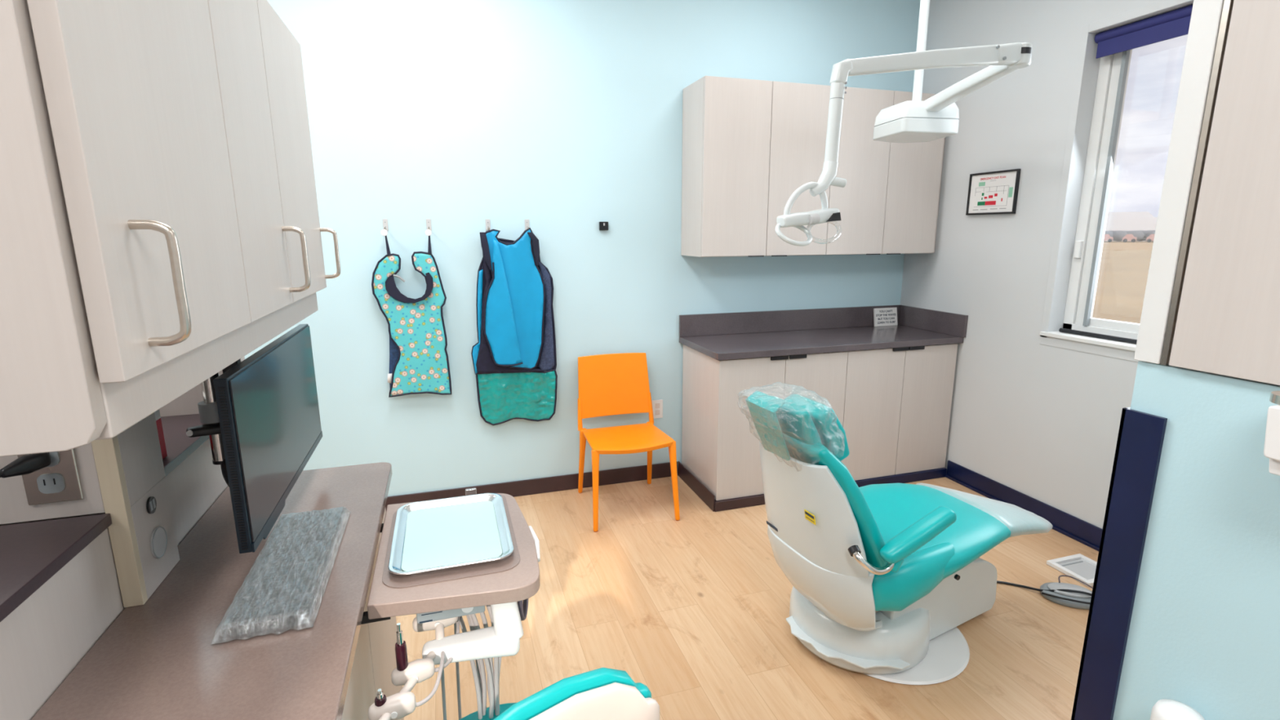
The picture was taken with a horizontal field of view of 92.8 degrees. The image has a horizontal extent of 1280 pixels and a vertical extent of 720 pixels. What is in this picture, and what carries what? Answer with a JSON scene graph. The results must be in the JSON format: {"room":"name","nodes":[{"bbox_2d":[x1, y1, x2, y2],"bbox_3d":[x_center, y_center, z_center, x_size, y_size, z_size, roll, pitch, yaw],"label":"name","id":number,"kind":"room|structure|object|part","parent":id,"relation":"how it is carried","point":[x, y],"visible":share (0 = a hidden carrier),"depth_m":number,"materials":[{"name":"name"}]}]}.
{"room":"dental clinic","nodes":[
{"label":"dental clinic","id":0,"kind":"room"},
{"bbox_2d":[0,438,228,719],"bbox_3d":[-0.846,1.016,0.312,0.340,1.088,3.100,-4,12,-17],"label":"wall","id":1,"kind":"structure","parent":0,"point":[43,639],"depth_m":0.98,"materials":[{"name":"paint"}]},
{"bbox_2d":[0,413,208,622],"bbox_3d":[-0.918,0.475,0.190,0.500,0.022,3.126,-4,12,-17],"label":"ledge","id":2,"kind":"object","parent":1,"relation":"on","point":[31,553],"visible":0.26,"depth_m":1.00,"materials":[{"name":"laminate"}]},
{"bbox_2d":[154,408,167,459],"bbox_3d":[-1.072,0.170,1.288,0.058,0.124,0.132,-4,12,-17],"label":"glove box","id":3,"kind":"object","parent":2,"relation":"on","point":[157,416],"visible":0.11,"depth_m":1.35,"materials":[{"name":"red"}]},
{"bbox_2d":[159,356,244,416],"bbox_3d":[-1.380,0.072,1.654,0.540,0.390,0.035,-4,12,-17],"label":"wall","id":4,"kind":"structure","parent":0,"point":[186,403],"depth_m":1.69,"materials":[{"name":"paint"}]},
{"bbox_2d":[244,0,919,496],"bbox_3d":[-1.069,-0.723,3.468,6.510,3.200,0.200,-4,12,-17],"label":"wall","id":5,"kind":"structure","parent":0,"point":[564,117],"depth_m":3.48,"materials":[{"name":"paint"}]},
{"bbox_2d":[380,218,388,235],"bbox_3d":[-1.357,-0.704,3.232,0.034,0.089,0.072,-4,12,-17],"label":"wall hook","id":6,"kind":"object","parent":5,"relation":"attached to","point":[384,232],"visible":1,"depth_m":3.26,"materials":[{"name":"grey plastic"}]},
{"bbox_3d":[-1.348,-0.671,3.210,0.034,0.034,0.011,-4,12,-17],"label":"knob","id":7,"kind":"part","parent":6,"relation":"part of","materials":[{"name":"white plastic"}]},
{"bbox_3d":[-1.364,-0.724,3.263,0.026,0.062,0.004,-4,12,-17],"label":"plate","id":8,"kind":"part","parent":6,"relation":"part of","materials":[{"name":"grey plastic"}]},
{"bbox_2d":[371,235,451,397],"bbox_3d":[-1.253,-0.235,3.343,0.378,0.909,0.047,-3,12,-14],"label":"apron","id":9,"kind":"object","parent":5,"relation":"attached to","point":[419,361],"visible":1,"depth_m":3.37,"materials":[{"name":"fabric"}]},
{"bbox_3d":[-1.364,0.024,3.389,0.075,0.349,0.005,-4,12,-17],"label":"panel","id":10,"kind":"part","parent":9,"relation":"part of","materials":[{"name":"blue fabric"}]},
{"bbox_2d":[425,218,431,235],"bbox_3d":[-1.147,-0.718,3.298,0.034,0.089,0.072,-4,12,-17],"label":"wall hook","id":11,"kind":"object","parent":5,"relation":"attached to","point":[428,232],"visible":1,"depth_m":3.32,"materials":[{"name":"grey plastic"}]},
{"bbox_3d":[-1.138,-0.685,3.275,0.034,0.034,0.011,-4,12,-17],"label":"knob","id":12,"kind":"part","parent":11,"relation":"part of","materials":[{"name":"white plastic"}]},
{"bbox_3d":[-1.154,-0.738,3.328,0.026,0.062,0.004,-4,12,-17],"label":"plate","id":13,"kind":"part","parent":11,"relation":"part of","materials":[{"name":"grey plastic"}]},
{"bbox_2d":[485,219,490,230],"bbox_3d":[-0.845,-0.750,3.395,0.026,0.069,0.061,-4,12,-17],"label":"wall hook","id":14,"kind":"object","parent":5,"relation":"attached to","point":[487,221],"visible":0.94,"depth_m":3.42,"materials":[{"name":"grey plastic"}]},
{"bbox_2d":[471,237,557,425],"bbox_3d":[-0.734,-0.157,3.547,0.492,1.100,0.040,-4,12,-17],"label":"apron","id":15,"kind":"object","parent":14,"relation":"hanging from","point":[502,397],"visible":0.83,"depth_m":3.61,"materials":[{"name":"blue"}]},
{"bbox_3d":[-0.724,0.219,3.623,0.463,0.320,0.027,-4,12,-17],"label":"panel","id":16,"kind":"part","parent":15,"relation":"part of","materials":[{"name":"fabric"}]},
{"bbox_3d":[-0.738,-0.308,3.525,0.480,0.783,0.011,-4,12,-17],"label":"panel","id":17,"kind":"part","parent":15,"relation":"part of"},
{"bbox_2d":[475,227,545,373],"bbox_3d":[-0.742,-0.325,3.469,0.408,0.839,0.057,-4,12,-17],"label":"apron","id":18,"kind":"object","parent":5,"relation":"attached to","point":[513,301],"visible":1,"depth_m":3.48,"materials":[{"name":"fabric"}]},
{"bbox_2d":[524,219,529,230],"bbox_3d":[-0.637,-0.764,3.459,0.026,0.069,0.061,-4,12,-17],"label":"wall hook","id":19,"kind":"object","parent":5,"relation":"attached to","point":[526,221],"visible":0.76,"depth_m":3.48,"materials":[{"name":"grey plastic"}]},
{"bbox_2d":[385,461,677,510],"bbox_3d":[-1.847,0.871,3.433,4.400,0.100,0.012,-4,12,-17],"label":"baseboard","id":20,"kind":"structure","parent":5,"relation":"attached to","point":[569,482],"depth_m":3.82,"materials":[{"name":"rubber"}]},
{"bbox_2d":[599,222,608,230],"bbox_3d":[-0.215,-0.794,3.611,0.053,0.050,0.024,-4,12,-17],"label":"wall switch","id":21,"kind":"object","parent":5,"relation":"attached to","point":[602,225],"visible":1,"depth_m":3.60,"materials":[{"name":"black plastic"}]},
{"bbox_2d":[652,399,662,418],"bbox_3d":[0.113,0.319,3.957,0.074,0.123,0.010,-4,12,-17],"label":"wall outlet","id":22,"kind":"object","parent":5,"relation":"attached to","point":[657,405],"visible":0.94,"depth_m":3.95,"materials":[{"name":"white plastic"}]},
{"bbox_2d":[655,403,659,408],"bbox_3d":[0.114,0.297,3.949,0.032,0.032,0.003,-4,12,-17],"label":"socket","id":23,"kind":"object","parent":22,"relation":"attached to","point":[657,405],"depth_m":3.95,"materials":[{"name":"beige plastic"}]},
{"bbox_2d":[680,75,831,257],"bbox_3d":[0.699,-1.122,3.667,0.824,0.972,0.339,-4,12,-17],"label":"upper cabinet","id":24,"kind":"object","parent":5,"relation":"attached to","point":[748,144],"visible":0.88,"depth_m":3.50,"materials":[{"name":"laminate"}]},
{"bbox_3d":[0.548,-1.081,3.466,0.411,0.967,0.018,-4,12,-17],"label":"door","id":25,"kind":"part","parent":24,"relation":"part of","materials":[{"name":"laminate"}]},
{"bbox_3d":[0.942,-1.108,3.588,0.409,0.967,0.018,-4,12,-17],"label":"door","id":26,"kind":"part","parent":24,"relation":"part of","materials":[{"name":"laminate"}]},
{"bbox_2d":[679,304,968,337],"bbox_3d":[1.154,-0.215,3.862,1.704,0.140,0.609,-4,12,-17],"label":"backsplash","id":27,"kind":"structure","parent":5,"relation":"attached to","point":[945,322],"depth_m":4.07,"materials":[{"name":"laminate"}]},
{"bbox_2d":[826,86,945,254],"bbox_3d":[1.508,-1.177,3.919,0.870,0.972,0.339,-4,12,-17],"label":"upper cabinet","id":28,"kind":"object","parent":5,"relation":"attached to","point":[889,201],"visible":0.68,"depth_m":3.77,"materials":[{"name":"laminate"}]},
{"bbox_3d":[1.334,-1.135,3.710,0.409,0.967,0.018,-4,12,-17],"label":"door","id":29,"kind":"part","parent":28,"relation":"part of","materials":[{"name":"laminate"}]},
{"bbox_3d":[1.723,-1.162,3.831,0.402,0.967,0.018,-4,12,-17],"label":"door","id":30,"kind":"part","parent":28,"relation":"part of","materials":[{"name":"laminate"}]},
{"bbox_2d":[395,475,1098,719],"bbox_3d":[-0.094,1.524,0.823,6.510,0.120,6.600,-4,12,-17],"label":"floor","id":31,"kind":"structure","parent":0,"point":[694,608],"depth_m":2.52,"materials":[{"name":"brown wood"}]},
{"bbox_2d":[341,509,404,719],"bbox_3d":[-0.488,1.095,0.423,0.389,0.884,3.060,-4,12,-17],"label":"base cabinet","id":32,"kind":"object","parent":31,"relation":"on","point":[374,663],"visible":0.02,"depth_m":1.39,"materials":[{"name":"laminate"}]},
{"bbox_2d":[31,462,391,719],"bbox_3d":[-0.485,0.638,0.353,0.418,0.032,3.105,-4,12,-17],"label":"countertop","id":33,"kind":"structure","parent":32,"relation":"on","point":[157,660],"depth_m":1.03,"materials":[{"name":"laminate"}]},
{"bbox_2d":[0,412,179,607],"bbox_3d":[-1.202,0.230,1.094,0.528,0.468,0.169,-4,12,-17],"label":"panel","id":34,"kind":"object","parent":33,"relation":"on","point":[122,476],"depth_m":1.12,"materials":[{"name":"laminate"}]},
{"bbox_2d":[17,448,83,505],"bbox_3d":[-1.020,0.190,1.052,0.078,0.121,0.008,-4,12,-17],"label":"power outlet","id":35,"kind":"object","parent":34,"relation":"attached to","point":[60,481],"visible":0.66,"depth_m":1.05,"materials":[{"name":"silver metal"}]},
{"bbox_2d":[0,452,50,478],"bbox_3d":[-1.096,0.198,0.909,0.032,0.036,0.322,7,14,32],"label":"plug","id":36,"kind":"object","parent":35,"relation":"in","point":[28,464],"visible":0.89,"depth_m":1.01,"materials":[{"name":"black plastic"}]},
{"bbox_2d":[36,473,65,493],"bbox_3d":[-1.019,0.214,1.054,0.036,0.035,0.004,-4,12,-17],"label":"socket","id":37,"kind":"object","parent":35,"relation":"attached to","point":[46,483],"depth_m":1.05,"materials":[{"name":"grey plastic"}]},
{"bbox_2d":[46,451,59,466],"bbox_3d":[-1.020,0.167,1.045,0.036,0.035,0.004,-4,12,-17],"label":"socket","id":38,"kind":"object","parent":35,"relation":"attached to","point":[55,456],"depth_m":1.05,"materials":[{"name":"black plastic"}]},
{"bbox_3d":[-1.197,0.153,1.000,0.491,0.278,0.016,-4,12,-17],"label":"panel","id":39,"kind":"part","parent":34,"relation":"part of","materials":[{"name":"laminate"}]},
{"bbox_2d":[0,0,340,456],"bbox_3d":[-0.982,-0.376,1.007,0.674,0.751,1.180,-4,12,-17],"label":"upper cabinet","id":40,"kind":"object","parent":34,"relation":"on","point":[160,224],"visible":1,"depth_m":0.68,"materials":[{"name":"laminate"}]},
{"bbox_3d":[-0.839,-0.261,0.458,0.607,0.751,0.024,-4,12,-17],"label":"panel","id":41,"kind":"part","parent":40,"relation":"part of","materials":[{"name":"laminate"}]},
{"bbox_3d":[-0.604,-0.327,0.760,0.022,0.628,0.441,-4,12,-17],"label":"door","id":42,"kind":"part","parent":40,"relation":"part of","materials":[{"name":"laminate"}]},
{"bbox_3d":[-0.527,-0.084,0.672,0.043,0.138,0.010,-4,12,-17],"label":"handle","id":43,"kind":"part","parent":40,"relation":"part of","materials":[{"name":"silver metal"}]},
{"bbox_2d":[186,359,240,487],"bbox_3d":[-0.887,0.122,1.310,0.138,0.349,0.096,-4,12,-17],"label":"mount","id":44,"kind":"object","parent":40,"relation":"hanging from","point":[207,408],"visible":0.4,"depth_m":1.28,"materials":[{"name":"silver metal"}]},
{"bbox_3d":[-0.886,0.142,1.308,0.141,0.023,0.048,-8,14,-32],"label":"clamp arm","id":45,"kind":"part","parent":44,"relation":"part of","materials":[{"name":"black plastic"}]},
{"bbox_3d":[-0.888,0.071,1.337,0.030,0.259,0.025,-4,12,-17],"label":"rail","id":46,"kind":"part","parent":44,"relation":"part of","materials":[{"name":"black plastic"}]},
{"bbox_2d":[213,324,322,553],"bbox_3d":[-0.849,0.136,1.443,0.026,0.348,0.706,-4,12,-17],"label":"monitor","id":47,"kind":"object","parent":44,"relation":"attached to","point":[268,407],"visible":1,"depth_m":1.28,"materials":[{"name":"plastic"}]},
{"bbox_3d":[-0.718,-0.400,1.113,0.022,0.628,0.309,-4,12,-17],"label":"door","id":48,"kind":"part","parent":40,"relation":"part of","materials":[{"name":"laminate"}]},
{"bbox_3d":[-0.828,-0.471,1.450,0.022,0.628,0.409,-4,12,-17],"label":"door","id":49,"kind":"part","parent":40,"relation":"part of","materials":[{"name":"laminate"}]},
{"bbox_3d":[-0.730,-0.214,1.297,0.043,0.138,0.010,-4,12,-17],"label":"handle","id":50,"kind":"part","parent":40,"relation":"part of","materials":[{"name":"silver metal"}]},
{"bbox_3d":[-0.857,-0.296,1.688,0.043,0.138,0.010,-4,12,-17],"label":"handle","id":51,"kind":"part","parent":40,"relation":"part of","materials":[{"name":"silver metal"}]},
{"bbox_2d":[210,506,350,644],"bbox_3d":[-0.720,0.416,1.263,0.156,0.028,0.477,-4,12,-17],"label":"keyboard","id":52,"kind":"object","parent":33,"relation":"on","point":[282,589],"visible":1,"depth_m":1.18,"materials":[{"name":"grey plastic"}]},
{"bbox_3d":[-0.543,0.898,1.184,0.018,0.790,0.506,-4,12,-17],"label":"door","id":53,"kind":"part","parent":32,"relation":"part of","materials":[{"name":"laminate"}]},
{"bbox_3d":[-0.698,0.799,1.660,0.018,0.790,0.506,-4,12,-17],"label":"door","id":54,"kind":"part","parent":32,"relation":"part of","materials":[{"name":"laminate"}]},
{"bbox_2d":[360,488,540,719],"bbox_3d":[-0.416,0.864,1.467,0.392,0.890,0.682,-4,12,-17],"label":"dental delivery unit","id":55,"kind":"object","parent":31,"relation":"on","point":[437,597],"visible":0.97,"depth_m":1.28,"materials":[{"name":"white plastic"}]},
{"bbox_3d":[-0.537,0.516,1.227,0.064,0.018,0.015,-4,12,-17],"label":"slide rail","id":56,"kind":"part","parent":55,"relation":"part of","materials":[{"name":"black plastic"}]},
{"bbox_2d":[374,650,446,719],"bbox_3d":[-0.427,0.832,1.267,0.078,0.542,0.270,1,12,4],"label":"dental handpiece","id":57,"kind":"object","parent":55,"relation":"in","point":[380,699],"visible":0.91,"depth_m":1.19,"materials":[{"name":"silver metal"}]},
{"bbox_2d":[395,616,462,719],"bbox_3d":[-0.423,0.779,1.349,0.079,0.611,0.270,1,12,4],"label":"dental handpiece","id":58,"kind":"object","parent":55,"relation":"in","point":[401,651],"visible":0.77,"depth_m":1.18,"materials":[{"name":"silver metal"}]},
{"bbox_2d":[388,493,513,574],"bbox_3d":[-0.455,0.412,1.473,0.264,0.016,0.363,-4,12,-17],"label":"tray","id":59,"kind":"object","parent":55,"relation":"on","point":[433,535],"visible":1,"depth_m":1.46,"materials":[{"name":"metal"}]},
{"bbox_3d":[-0.358,0.610,1.297,0.198,0.050,0.068,-4,12,-17],"label":"support arm","id":60,"kind":"part","parent":55,"relation":"part of","materials":[{"name":"white plastic"}]},
{"bbox_3d":[-0.286,0.542,1.307,0.066,0.115,0.057,-4,12,-17],"label":"post","id":61,"kind":"part","parent":55,"relation":"part of","materials":[{"name":"white plastic"}]},
{"bbox_3d":[-0.257,0.447,1.489,0.022,0.016,0.168,-4,12,-17],"label":"handle","id":62,"kind":"part","parent":55,"relation":"part of","materials":[{"name":"white plastic"}]},
{"bbox_2d":[459,667,659,719],"bbox_3d":[-0.269,0.952,1.321,0.489,0.794,0.541,-8,14,-34],"label":"stool","id":63,"kind":"object","parent":31,"relation":"on","point":[602,693],"visible":1,"depth_m":1.11,"materials":[{"name":"teal plastic"}]},
{"bbox_3d":[-0.295,0.911,1.312,0.410,0.080,0.410,-4,12,-17],"label":"seat","id":64,"kind":"part","parent":63,"relation":"part of","materials":[{"name":"teal leather"}]},
{"bbox_2d":[577,352,679,531],"bbox_3d":[-0.096,0.444,3.567,0.509,0.869,0.594,-4,12,-17],"label":"chair","id":65,"kind":"object","parent":31,"relation":"on","point":[611,384],"visible":1,"depth_m":3.70,"materials":[{"name":"orange plastic"}]},
{"bbox_3d":[-0.353,0.625,3.749,0.048,0.442,0.106,-4,12,-17],"label":"leg","id":66,"kind":"part","parent":65,"relation":"part of","materials":[{"name":"orange plastic"}]},
{"bbox_3d":[-0.239,0.711,3.335,0.045,0.442,0.121,-1,12,-6],"label":"leg","id":67,"kind":"part","parent":65,"relation":"part of","materials":[{"name":"orange plastic"}]},
{"bbox_3d":[-0.161,0.152,3.749,0.464,0.371,0.101,-4,12,-17],"label":"backrest","id":68,"kind":"part","parent":65,"relation":"part of","materials":[{"name":"orange plastic"}]},
{"bbox_3d":[-0.080,0.455,3.549,0.474,0.038,0.426,-4,12,-17],"label":"seat","id":69,"kind":"part","parent":65,"relation":"part of","materials":[{"name":"orange plastic"}]},
{"bbox_3d":[0.058,0.597,3.875,0.045,0.442,0.104,-2,12,-10],"label":"leg","id":70,"kind":"part","parent":65,"relation":"part of","materials":[{"name":"orange plastic"}]},
{"bbox_3d":[0.196,0.683,3.463,0.044,0.443,0.131,-4,12,-17],"label":"leg","id":71,"kind":"part","parent":65,"relation":"part of","materials":[{"name":"orange plastic"}]},
{"bbox_2d":[677,344,848,511],"bbox_3d":[0.751,0.361,3.862,0.862,0.904,0.585,-4,12,-17],"label":"base cabinet","id":72,"kind":"object","parent":31,"relation":"on","point":[721,464],"visible":0.48,"depth_m":3.58,"materials":[{"name":"laminate"}]},
{"bbox_3d":[0.641,0.399,3.547,0.418,0.837,0.019,-4,12,-17],"label":"door","id":73,"kind":"part","parent":72,"relation":"part of","materials":[{"name":"laminate"}]},
{"bbox_3d":[0.802,-0.012,3.497,0.110,0.022,0.012,-4,12,-17],"label":"handle","id":74,"kind":"part","parent":72,"relation":"part of","materials":[{"name":"black plastic"}]},
{"bbox_3d":[0.916,-0.020,3.533,0.110,0.022,0.012,-4,12,-17],"label":"handle","id":75,"kind":"part","parent":72,"relation":"part of","materials":[{"name":"black plastic"}]},
{"bbox_3d":[1.042,0.371,3.672,0.418,0.837,0.019,-4,12,-17],"label":"door","id":76,"kind":"part","parent":72,"relation":"part of","materials":[{"name":"laminate"}]},
{"bbox_2d":[679,304,968,360],"bbox_3d":[1.154,-0.196,3.866,1.704,0.178,0.609,-4,12,-17],"label":"countertop","id":77,"kind":"structure","parent":72,"relation":"on","point":[757,334],"depth_m":3.95,"materials":[{"name":"laminate"}]},
{"bbox_2d":[873,307,897,326],"bbox_3d":[1.742,-0.305,4.322,0.190,0.128,0.036,-4,12,-17],"label":"sign","id":78,"kind":"object","parent":77,"relation":"on","point":[882,317],"visible":1,"depth_m":4.31,"materials":[{"name":"paper"}]},
{"bbox_2d":[737,382,1052,684],"bbox_3d":[1.019,0.575,2.355,1.426,1.100,0.692,-7,14,-29],"label":"dental chair","id":79,"kind":"object","parent":31,"relation":"on","point":[883,578],"visible":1,"depth_m":2.11,"materials":[{"name":"white plastic"}]},
{"bbox_2d":[782,432,887,567],"bbox_3d":[0.661,0.532,2.174,0.379,0.619,0.529,-7,14,-29],"label":"backrest","id":80,"kind":"object","parent":79,"relation":"on","point":[828,521],"depth_m":1.96,"materials":[{"name":"plastic"}]},
{"bbox_2d":[848,545,861,556],"bbox_3d":[0.670,0.596,1.904,0.034,0.039,0.034,-3,12,-12],"label":"knob","id":81,"kind":"object","parent":79,"relation":"attached to","point":[853,550],"depth_m":1.89,"materials":[{"name":"black plastic"}]},
{"bbox_3d":[1.003,1.104,2.486,0.606,0.012,0.606,-7,14,-29],"label":"floor plate","id":82,"kind":"part","parent":79,"relation":"part of","materials":[{"name":"white plastic"}]},
{"bbox_3d":[0.877,0.550,1.916,0.260,0.145,0.071,-4,13,-19],"label":"armrest","id":83,"kind":"part","parent":79,"relation":"part of","materials":[{"name":"leather"}]},
{"bbox_3d":[1.040,0.665,2.385,0.872,0.214,0.610,-7,14,-29],"label":"seat","id":84,"kind":"part","parent":79,"relation":"part of","materials":[{"name":"leather"}]},
{"bbox_3d":[1.092,0.748,2.097,0.018,0.018,0.010,-5,13,-22],"label":"seat knob","id":85,"kind":"part","parent":79,"relation":"part of","materials":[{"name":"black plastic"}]},
{"bbox_2d":[840,343,957,487],"bbox_3d":[1.556,0.307,4.106,0.822,0.904,0.573,-4,12,-17],"label":"base cabinet","id":86,"kind":"object","parent":31,"relation":"on","point":[898,402],"visible":0.71,"depth_m":3.85,"materials":[{"name":"laminate"}]},
{"bbox_3d":[1.443,0.344,3.797,0.418,0.837,0.019,-4,12,-17],"label":"door","id":87,"kind":"part","parent":86,"relation":"part of","materials":[{"name":"laminate"}]},
{"bbox_3d":[1.605,-0.067,3.747,0.110,0.022,0.012,-4,12,-17],"label":"handle","id":88,"kind":"part","parent":86,"relation":"part of","materials":[{"name":"black plastic"}]},
{"bbox_3d":[1.719,-0.075,3.782,0.110,0.022,0.012,-4,12,-17],"label":"handle","id":89,"kind":"part","parent":86,"relation":"part of","materials":[{"name":"black plastic"}]},
{"bbox_3d":[1.835,0.317,3.919,0.399,0.837,0.019,-4,12,-17],"label":"door","id":90,"kind":"part","parent":86,"relation":"part of","materials":[{"name":"laminate"}]},
{"bbox_2d":[996,574,1093,609],"bbox_3d":[1.735,1.030,2.723,0.695,0.055,0.211,1,12,3],"label":"foot pedal","id":91,"kind":"object","parent":31,"relation":"on","point":[1069,595],"visible":0.63,"depth_m":2.69,"materials":[{"name":"grey plastic"}]},
{"bbox_2d":[1046,553,1097,586],"bbox_3d":[2.130,1.005,2.922,0.220,0.019,0.210,-4,12,-17],"label":"box","id":92,"kind":"object","parent":31,"relation":"on","point":[1080,566],"visible":0.73,"depth_m":2.95,"materials":[{"name":"white plastic"}]},
{"bbox_3d":[2.130,1.011,2.924,0.168,0.007,0.158,-4,12,-17],"label":"lid","id":93,"kind":"part","parent":92,"relation":"part of","materials":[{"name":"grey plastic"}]},
{"bbox_2d":[900,0,1193,528],"bbox_3d":[2.907,-0.306,1.417,0.200,3.200,6.200,-4,12,-17],"label":"wall","id":94,"kind":"structure","parent":0,"point":[1041,422],"depth_m":3.43,"materials":[{"name":"paint"}]},
{"bbox_2d":[965,168,1021,215],"bbox_3d":[2.072,-0.982,3.585,0.018,0.244,0.336,-4,12,-17],"label":"emergency plan","id":95,"kind":"object","parent":94,"relation":"attached to","point":[992,193],"visible":1,"depth_m":3.57,"materials":[{"name":"white paper"}]},
{"bbox_2d":[945,460,1102,551],"bbox_3d":[2.892,1.268,1.429,0.025,0.115,5.620,-4,12,-17],"label":"baseboard","id":96,"kind":"structure","parent":94,"relation":"attached to","point":[1086,533],"depth_m":3.48,"materials":[{"name":"rubber"}]},
{"bbox_2d":[1039,0,1191,362],"bbox_3d":[2.447,-0.774,2.708,0.192,1.610,1.110,-4,12,-17],"label":"window","id":97,"kind":"structure","parent":94,"relation":"in","point":[1113,69],"depth_m":3.12,"materials":[{"name":"grey plastic"}]},
{"bbox_3d":[2.414,-0.047,2.855,0.122,0.022,1.080,-4,12,-17],"label":"sill","id":98,"kind":"part","parent":97,"relation":"part of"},
{"bbox_2d":[1058,328,1137,343],"bbox_3d":[2.426,-0.069,2.849,0.022,0.022,0.970,-4,12,-17],"label":"bar","id":99,"kind":"object","parent":97,"relation":"on","point":[1061,330],"visible":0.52,"depth_m":3.10,"materials":[{"name":"black plastic"}]},
{"bbox_3d":[2.505,-0.793,2.723,0.040,1.400,0.920,-4,12,-17],"label":"sash","id":100,"kind":"part","parent":97,"relation":"part of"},
{"bbox_2d":[1094,4,1192,58],"bbox_3d":[2.426,-1.462,2.558,0.048,0.119,1.010,-4,12,-17],"label":"roller shade","id":101,"kind":"object","parent":97,"relation":"attached to","point":[1171,24],"visible":0.61,"depth_m":2.81,"materials":[{"name":"fabric"}]},
{"bbox_2d":[1112,360,1279,719],"bbox_3d":[1.270,0.855,0.323,0.300,1.386,1.900,-4,12,-17],"label":"wall","id":102,"kind":"structure","parent":0,"point":[1204,633],"depth_m":0.94,"materials":[{"name":"paint"}]},
{"bbox_2d":[1071,407,1167,719],"bbox_3d":[0.848,0.725,1.150,0.018,1.302,0.066,-4,12,-17],"label":"guard","id":103,"kind":"object","parent":102,"relation":"attached to","point":[1140,437],"visible":1,"depth_m":1.07,"materials":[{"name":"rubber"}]},
{"bbox_2d":[1150,698,1204,719],"bbox_3d":[0.852,0.627,0.971,0.080,0.169,0.066,-4,12,-17],"label":"dispenser","id":104,"kind":"object","parent":102,"relation":"attached to","point":[1164,708],"visible":1,"depth_m":0.95,"materials":[{"name":"white plastic"}]},
{"bbox_2d":[1133,0,1279,385],"bbox_3d":[1.261,-0.193,0.104,0.310,0.752,1.904,-4,12,-17],"label":"upper cabinet","id":105,"kind":"object","parent":102,"relation":"on","point":[1211,303],"visible":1,"depth_m":0.89,"materials":[{"name":"laminate"}]},
{"bbox_2d":[1263,391,1279,475],"bbox_3d":[0.883,0.109,0.758,0.078,0.104,0.166,-4,12,-17],"label":"soap dispenser","id":106,"kind":"object","parent":102,"relation":"attached to","point":[1272,441],"visible":1,"depth_m":0.80,"materials":[{"name":"white plastic"}]},
{"bbox_2d":[1268,458,1279,475],"bbox_3d":[0.891,0.151,0.759,0.068,0.021,0.138,-4,12,-17],"label":"tray","id":107,"kind":"object","parent":106,"relation":"on","point":[1274,464],"depth_m":0.81,"materials":[{"name":"white plastic"}]},
{"bbox_3d":[-0.104,-1.726,0.142,6.510,0.120,6.600,-4,12,-17],"label":"ceiling","id":108,"kind":"structure","parent":0,"visible":0},
{"bbox_2d":[775,0,1032,246],"bbox_3d":[1.208,-1.319,2.503,0.702,1.649,1.651,7,14,32],"label":"light","id":109,"kind":"object","parent":108,"relation":"hanging from","point":[915,120],"visible":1,"depth_m":2.30,"materials":[{"name":"white plastic"}]},
{"bbox_3d":[0.555,-0.456,2.194,0.153,0.089,0.078,-4,12,-17],"label":"loop handle","id":110,"kind":"part","parent":109,"relation":"part of","materials":[{"name":"plastic"}]},
{"bbox_3d":[0.677,-0.476,2.244,0.150,0.094,0.078,-4,12,-17],"label":"loop handle","id":111,"kind":"part","parent":109,"relation":"part of","materials":[{"name":"clear plastic"}]},
{"bbox_3d":[0.706,-0.521,2.219,0.060,0.034,0.012,-5,13,-23],"label":"sensor panel","id":112,"kind":"part","parent":109,"relation":"part of","materials":[{"name":"black plastic"}]},
{"bbox_3d":[0.721,-0.655,2.237,0.070,0.041,0.032,-2,12,-9],"label":"neck knob","id":113,"kind":"part","parent":109,"relation":"part of","materials":[{"name":"plastic"}]},
{"bbox_3d":[1.048,-1.109,2.253,0.677,0.152,0.052,-4,12,-17],"label":"spring arm","id":114,"kind":"part","parent":109,"relation":"part of","materials":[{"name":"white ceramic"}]},
{"bbox_3d":[1.451,-1.210,2.739,0.080,0.121,0.743,-1,12,-5],"label":"extension arm","id":115,"kind":"part","parent":109,"relation":"part of","materials":[{"name":"plastic"}]},
{"label":"outside","id":116,"kind":"structure","parent":0,"visible":0},
{"bbox_2d":[1092,240,1153,323],"bbox_3d":[93.329,-20.619,106.436,236.400,0.050,330.000,-4,12,-17],"label":"dry field","id":117,"kind":"structure","parent":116,"point":[1124,267],"depth_m":23.88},
{"bbox_2d":[1103,234,1113,242],"bbox_3d":[80.952,-21.150,105.729,1.900,1.342,1.750,9,15,36],"label":"car","id":118,"kind":"object","parent":117,"relation":"on","point":[1107,237],"visible":0.57,"depth_m":104.90,"materials":[{"name":"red metal"}]},
{"bbox_2d":[1104,230,1155,241],"bbox_3d":[89.089,-19.887,97.760,53.728,1.999,84.911,-4,12,-17],"label":"tree line","id":119,"kind":"object","parent":117,"relation":"on","point":[1141,235],"visible":0.11,"depth_m":106.01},
{"bbox_2d":[1105,211,1154,231],"bbox_3d":[93.768,-26.622,121.801,17.312,5.400,17.548,-4,12,-17],"label":"warehouse","id":120,"kind":"structure","parent":117,"relation":"on","point":[1139,220],"depth_m":115.19,"materials":[{"name":"white"}]},
{"bbox_2d":[1122,234,1137,242],"bbox_3d":[83.470,-20.761,103.832,1.900,1.342,1.750,9,15,37],"label":"car","id":121,"kind":"object","parent":117,"relation":"on","point":[1128,237],"visible":1,"depth_m":103.19,"materials":[{"name":"red metal"}]},
{"bbox_2d":[1146,234,1154,242],"bbox_3d":[85.941,-20.359,101.877,1.900,1.342,1.750,9,15,39],"label":"car","id":122,"kind":"object","parent":117,"relation":"on","point":[1151,237],"visible":0.52,"depth_m":101.50,"materials":[{"name":"red metal"}]},
{"bbox_2d":[1151,217,1157,230],"bbox_3d":[113.764,-28.042,129.987,13.242,4.700,12.919,-4,12,-17],"label":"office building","id":123,"kind":"structure","parent":117,"relation":"on","point":[1155,218],"depth_m":128.04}
]}

